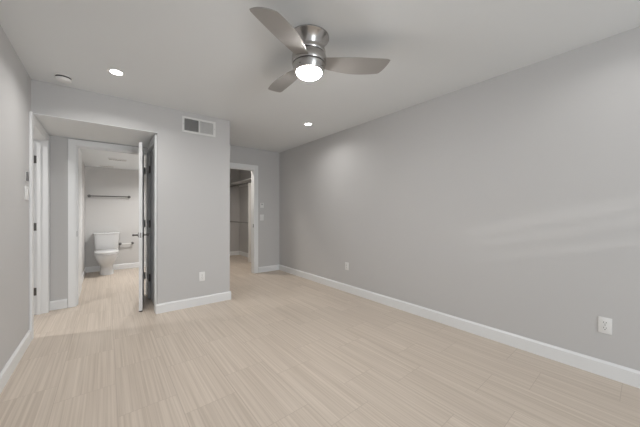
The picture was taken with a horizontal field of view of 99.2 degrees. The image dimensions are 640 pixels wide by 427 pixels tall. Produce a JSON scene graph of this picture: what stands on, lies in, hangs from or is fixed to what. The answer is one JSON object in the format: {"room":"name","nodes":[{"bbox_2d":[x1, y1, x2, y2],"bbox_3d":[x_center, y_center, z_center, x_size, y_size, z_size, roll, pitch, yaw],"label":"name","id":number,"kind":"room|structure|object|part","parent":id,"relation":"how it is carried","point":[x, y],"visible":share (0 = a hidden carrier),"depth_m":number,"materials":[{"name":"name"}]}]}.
{"room":"empty bedroom","nodes":[
{"label":"empty bedroom","id":0,"kind":"room"},
{"bbox_2d":[0,25,30,371],"bbox_3d":[-0.927,-0.042,0.176,0.120,2.440,8.060,0,0,-38],"label":"wall","id":1,"kind":"structure","parent":0,"point":[15,82],"depth_m":2.06,"materials":[{"name":"paint"}]},
{"bbox_2d":[0,329,30,393],"bbox_3d":[-0.562,1.122,-0.180,0.015,0.112,6.810,0,0,-38],"label":"baseboard","id":2,"kind":"structure","parent":1,"relation":"attached to","point":[5,374],"depth_m":2.05,"materials":[{"name":"paint"}]},
{"bbox_2d":[25,186,28,199],"bbox_3d":[-2.587,-0.177,2.407,0.013,0.120,0.100,0,0,-38],"label":"light switch","id":3,"kind":"object","parent":1,"relation":"attached to","point":[26,187],"visible":1,"depth_m":2.38,"materials":[{"name":"white plastic"}]},
{"bbox_2d":[25,171,28,181],"bbox_3d":[-2.586,-0.324,2.408,0.016,0.092,0.048,0,0,-38],"label":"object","id":4,"kind":"object","parent":1,"relation":"attached to","point":[26,172],"visible":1,"depth_m":2.40,"materials":[{"name":"grey plastic"}]},
{"bbox_2d":[34,156,36,295],"bbox_3d":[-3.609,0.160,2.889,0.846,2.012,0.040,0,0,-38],"label":"door hinges","id":5,"kind":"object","parent":1,"relation":"in","point":[35,157],"depth_m":3.15,"materials":[{"name":"paint"}]},
{"bbox_2d":[29,111,49,340],"bbox_3d":[-3.015,0.120,2.860,0.138,2.115,0.990,0,0,-38],"label":"door frame","id":6,"kind":"structure","parent":1,"relation":"attached to","point":[39,139],"depth_m":3.16,"materials":[{"name":"paint"}]},
{"bbox_2d":[82,161,84,272],"bbox_3d":[-4.000,-0.042,4.463,0.120,2.440,2.480,0,0,-38],"label":"wall","id":7,"kind":"structure","parent":0,"point":[83,165],"depth_m":5.05,"materials":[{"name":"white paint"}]},
{"bbox_2d":[78,148,81,298],"bbox_3d":[-3.440,0.123,3.873,0.035,2.110,0.860,0,0,-38],"label":"trim","id":8,"kind":"structure","parent":7,"relation":"attached to","point":[79,150],"depth_m":3.87,"materials":[{"name":"paint"}]},
{"bbox_2d":[33,113,156,147],"bbox_3d":[-2.600,-1.102,3.246,1.027,0.320,0.923,0,0,-38],"label":"ceiling","id":9,"kind":"structure","parent":0,"point":[54,126],"depth_m":3.14,"materials":[{"name":"white paint"}]},
{"bbox_2d":[49,135,144,307],"bbox_3d":[-2.921,-0.042,3.657,1.027,2.440,0.120,0,0,-38],"label":"wall","id":10,"kind":"structure","parent":0,"point":[58,146],"depth_m":3.36,"materials":[{"name":"paint"}]},
{"bbox_2d":[50,299,66,310],"bbox_3d":[-3.208,1.122,3.346,0.156,0.112,0.015,0,0,-38],"label":"baseboard","id":11,"kind":"structure","parent":10,"relation":"attached to","point":[56,304],"depth_m":3.34,"materials":[{"name":"paint"}]},
{"bbox_2d":[68,139,146,307],"bbox_3d":[-2.845,0.124,3.705,0.845,2.108,0.138,0,0,-38],"label":"door frame","id":12,"kind":"structure","parent":10,"relation":"attached to","point":[73,144],"depth_m":3.44,"materials":[{"name":"paint"}]},
{"bbox_2d":[132,142,148,311],"bbox_3d":[-2.331,0.165,3.564,0.178,2.021,0.736,0,0,-31],"label":"door","id":13,"kind":"structure","parent":10,"relation":"in","point":[142,170],"depth_m":3.26,"materials":[{"name":"paint"}]},
{"bbox_2d":[80,149,144,169],"bbox_3d":[-3.270,-1.097,4.958,1.640,0.330,2.360,0,0,-38],"label":"ceiling","id":14,"kind":"structure","parent":0,"point":[93,158],"depth_m":4.73,"materials":[{"name":"white paint"}]},
{"bbox_2d":[108,158,126,161],"bbox_3d":[-3.530,-0.928,4.755,0.260,0.008,0.160,0,0,-38],"label":"ceiling vent","id":15,"kind":"object","parent":14,"relation":"in","point":[108,158],"visible":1,"depth_m":4.72,"materials":[{"name":"metal"}]},
{"bbox_2d":[85,166,144,266],"bbox_3d":[-4.034,-0.042,5.935,1.640,2.440,0.120,0,0,-38],"label":"wall","id":16,"kind":"structure","parent":0,"point":[102,214],"depth_m":5.66,"materials":[{"name":"white paint"}]},
{"bbox_2d":[87,195,130,197],"bbox_3d":[-4.312,-0.344,5.593,0.706,0.056,0.076,0,0,-38],"label":"towel bar","id":17,"kind":"object","parent":16,"relation":"attached to","point":[87,195],"visible":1,"depth_m":5.55,"materials":[{"name":"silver metal"}]},
{"bbox_2d":[82,262,144,282],"bbox_3d":[-3.535,1.122,5.297,1.640,0.112,1.500,0,0,-38],"label":"baseboard","id":18,"kind":"structure","parent":16,"relation":"attached to","point":[136,264],"depth_m":5.67,"materials":[{"name":"paint"}]},
{"bbox_2d":[31,79,229,303],"bbox_3d":[-2.377,-0.042,3.658,1.886,2.440,1.299,0,0,-38],"label":"wall partition","id":19,"kind":"structure","parent":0,"point":[193,170],"depth_m":3.36,"materials":[{"name":"paint"}]},
{"bbox_2d":[156,291,230,313],"bbox_3d":[-1.968,1.122,3.968,0.889,0.112,1.314,0,0,-38],"label":"baseboard","id":20,"kind":"structure","parent":19,"relation":"attached to","point":[218,297],"depth_m":3.42,"materials":[{"name":"paint"}]},
{"bbox_2d":[182,116,215,136],"bbox_3d":[-1.541,-1.104,3.480,0.402,0.196,0.012,0,0,-38],"label":"air vent","id":21,"kind":"object","parent":19,"relation":"in","point":[189,124],"visible":1,"depth_m":3.48,"materials":[{"name":"metal"}]},
{"bbox_3d":[-1.613,-1.104,3.423,0.162,0.148,0.008,0,0,-38],"label":"louvre panel","id":22,"kind":"part","parent":21,"relation":"part of","materials":[{"name":"metal"}]},
{"bbox_3d":[-1.468,-1.104,3.536,0.165,0.148,0.004,0,0,-38],"label":"louvre panel","id":23,"kind":"part","parent":21,"relation":"part of","materials":[{"name":"metal"}]},
{"bbox_2d":[199,272,204,280],"bbox_3d":[-1.515,0.813,3.502,0.070,0.116,0.009,0,0,-38],"label":"wall outlet","id":24,"kind":"object","parent":19,"relation":"attached to","point":[201,274],"visible":1,"depth_m":3.50,"materials":[{"name":"white plastic"}]},
{"bbox_2d":[230,169,239,251],"bbox_3d":[-2.930,-0.042,7.307,1.550,2.440,0.120,0,0,-38],"label":"wall","id":25,"kind":"structure","parent":0,"point":[234,173],"depth_m":7.65,"materials":[{"name":"grey paint"}]},
{"bbox_2d":[230,251,247,256],"bbox_3d":[-2.130,1.122,6.349,1.470,0.112,2.375,0,0,-38],"label":"baseboard","id":26,"kind":"structure","parent":25,"relation":"attached to","point":[245,254],"depth_m":7.59,"materials":[{"name":"paint"}]},
{"bbox_2d":[240,170,250,252],"bbox_3d":[-1.537,-0.042,6.882,0.120,2.440,2.505,0,0,-38],"label":"wall","id":27,"kind":"structure","parent":0,"point":[244,174],"depth_m":7.46,"materials":[{"name":"grey paint"}]},
{"bbox_2d":[230,178,250,186],"bbox_3d":[-1.672,-0.774,6.713,0.300,0.106,2.365,0,0,-38],"label":"closet shelf","id":28,"kind":"object","parent":27,"relation":"attached to","point":[241,183],"visible":0.31,"depth_m":7.16,"materials":[{"name":"white wood"}]},
{"bbox_2d":[230,145,278,266],"bbox_3d":[-1.524,-0.042,5.226,1.629,2.440,0.120,0,0,-38],"label":"wall","id":29,"kind":"structure","parent":0,"point":[267,162],"depth_m":5.50,"materials":[{"name":"paint"}]},
{"bbox_2d":[230,162,257,272],"bbox_3d":[-1.619,0.120,5.140,0.915,2.115,0.138,0,0,-38],"label":"door frame","id":30,"kind":"structure","parent":29,"relation":"attached to","point":[253,168],"depth_m":5.34,"materials":[{"name":"paint"}]},
{"bbox_2d":[258,264,278,272],"bbox_3d":[-1.034,1.122,5.524,0.459,0.112,0.015,0,0,-38],"label":"baseboard","id":31,"kind":"structure","parent":29,"relation":"attached to","point":[272,267],"depth_m":5.51,"materials":[{"name":"paint"}]},
{"bbox_2d":[0,255,639,426],"bbox_3d":[-1.113,1.228,1.910,5.800,0.100,11.020,0,0,-38],"label":"floor","id":32,"kind":"structure","parent":0,"point":[286,349],"depth_m":2.04,"materials":[{"name":"wood"}]},
{"bbox_2d":[93,232,119,274],"bbox_3d":[-4.150,0.780,5.304,0.432,0.796,0.713,0,0,-38],"label":"toilet","id":33,"kind":"object","parent":32,"relation":"on","point":[106,252],"visible":1,"depth_m":5.30,"materials":[{"name":"ceramic"}]},
{"bbox_3d":[-4.303,0.406,5.500,0.432,0.035,0.216,0,0,-38],"label":"tank lid","id":34,"kind":"part","parent":33,"relation":"part of","materials":[{"name":"ceramic"}]},
{"bbox_3d":[-4.304,0.603,5.501,0.410,0.360,0.200,0,0,-38],"label":"tank","id":35,"kind":"part","parent":33,"relation":"part of","materials":[{"name":"ceramic"}]},
{"bbox_3d":[-4.083,0.766,5.219,0.380,0.020,0.497,0,0,-38],"label":"seat","id":36,"kind":"part","parent":33,"relation":"part of","materials":[{"name":"plastic"}]},
{"bbox_3d":[-4.084,0.733,5.219,0.380,0.037,0.496,0,0,-38],"label":"seat lid","id":37,"kind":"part","parent":33,"relation":"part of","materials":[{"name":"plastic"}]},
{"bbox_3d":[-4.107,0.978,5.249,0.372,0.400,0.550,0,0,-38],"label":"bowl","id":38,"kind":"part","parent":33,"relation":"part of","materials":[{"name":"ceramic"}]},
{"bbox_2d":[248,182,250,261],"bbox_3d":[-1.599,0.222,6.608,0.285,1.913,0.020,0,0,-38],"label":"divider","id":39,"kind":"object","parent":32,"relation":"on","point":[249,184],"visible":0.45,"depth_m":6.53,"materials":[{"name":"white wood"}]},
{"bbox_2d":[0,0,639,152],"bbox_3d":[-1.113,-1.312,1.910,5.800,0.100,11.020,0,0,-38],"label":"ceiling","id":40,"kind":"structure","parent":0,"point":[211,58],"depth_m":2.09,"materials":[{"name":"white paint"}]},
{"bbox_2d":[53,73,72,83],"bbox_3d":[-2.368,-1.238,2.515,0.132,0.047,0.132,0,0,-38],"label":"smoke detector","id":41,"kind":"object","parent":40,"relation":"attached to","point":[60,77],"visible":1,"depth_m":2.48,"materials":[{"name":"white plastic"}]},
{"bbox_3d":[-2.368,-1.257,2.515,0.132,0.010,0.132,0,0,-38],"label":"plate","id":42,"kind":"part","parent":41,"relation":"part of","materials":[{"name":"white plastic"}]},
{"bbox_2d":[107,68,125,75],"bbox_3d":[-1.822,-1.259,2.437,0.138,0.006,0.138,0,0,-38],"label":"recessed light","id":43,"kind":"object","parent":40,"relation":"in","point":[113,71],"visible":1,"depth_m":2.44,"materials":[{"name":"white plastic"}]},
{"bbox_2d":[249,7,389,91],"bbox_3d":[-0.164,-1.116,2.025,1.034,0.292,0.942,0,0,-38],"label":"ceiling fan","id":44,"kind":"object","parent":40,"relation":"attached to","point":[307,42],"visible":1,"depth_m":1.88,"materials":[{"name":"silver metal"}]},
{"bbox_3d":[-0.208,-1.082,1.649,0.171,0.036,0.483,0,0,24],"label":"blade","id":45,"kind":"part","parent":44,"relation":"part of","materials":[{"name":"silver metal"}]},
{"bbox_3d":[-0.282,-1.082,2.228,0.171,0.036,0.483,0,0,-36],"label":"blade","id":46,"kind":"part","parent":44,"relation":"part of","materials":[{"name":"silver metal"}]},
{"bbox_3d":[-0.078,-1.218,1.960,0.288,0.087,0.288,0,0,-38],"label":"mounting plate","id":47,"kind":"part","parent":44,"relation":"part of","materials":[{"name":"silver metal"}]},
{"bbox_3d":[0.256,-1.082,2.003,0.483,0.036,0.171,0,0,-6],"label":"blade","id":48,"kind":"part","parent":44,"relation":"part of","materials":[{"name":"silver metal"}]},
{"bbox_2d":[279,26,639,370],"bbox_3d":[1.726,-0.042,2.490,0.120,2.440,8.435,0,0,-38],"label":"wall","id":49,"kind":"structure","parent":0,"point":[509,202],"depth_m":2.46,"materials":[{"name":"paint"}]},
{"bbox_2d":[345,262,348,269],"bbox_3d":[0.402,0.793,4.079,0.009,0.116,0.070,0,0,-38],"label":"wall outlet","id":50,"kind":"object","parent":49,"relation":"attached to","point":[346,263],"visible":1,"depth_m":4.08,"materials":[{"name":"white plastic"}]},
{"bbox_2d":[279,264,639,388],"bbox_3d":[1.673,1.122,2.449,0.015,0.112,8.195,0,0,-38],"label":"baseboard","id":51,"kind":"structure","parent":49,"relation":"attached to","point":[616,372],"depth_m":2.46,"materials":[{"name":"paint"}]},
{"bbox_2d":[598,316,611,334],"bbox_3d":[2.055,0.810,1.965,0.009,0.116,0.070,0,0,-38],"label":"wall outlet","id":52,"kind":"object","parent":49,"relation":"attached to","point":[604,324],"visible":1,"depth_m":1.96,"materials":[{"name":"white plastic"}]},
{"bbox_3d":[-2.217,-0.042,3.687,0.120,2.440,0.940,0,0,-38],"label":"wall","id":53,"kind":"structure","parent":0,"visible":0},
{"bbox_2d":[149,147,153,303],"bbox_3d":[-2.156,0.160,3.537,0.052,2.012,0.596,0,0,-38],"label":"door","id":54,"kind":"structure","parent":53,"relation":"in","point":[151,167],"depth_m":3.65,"materials":[{"name":"paint"}]},
{"bbox_2d":[147,134,156,312],"bbox_3d":[-2.125,0.123,3.555,0.138,2.110,0.760,0,0,-38],"label":"door frame","id":55,"kind":"structure","parent":53,"relation":"attached to","point":[153,143],"depth_m":3.25,"materials":[{"name":"paint"}]}
]}

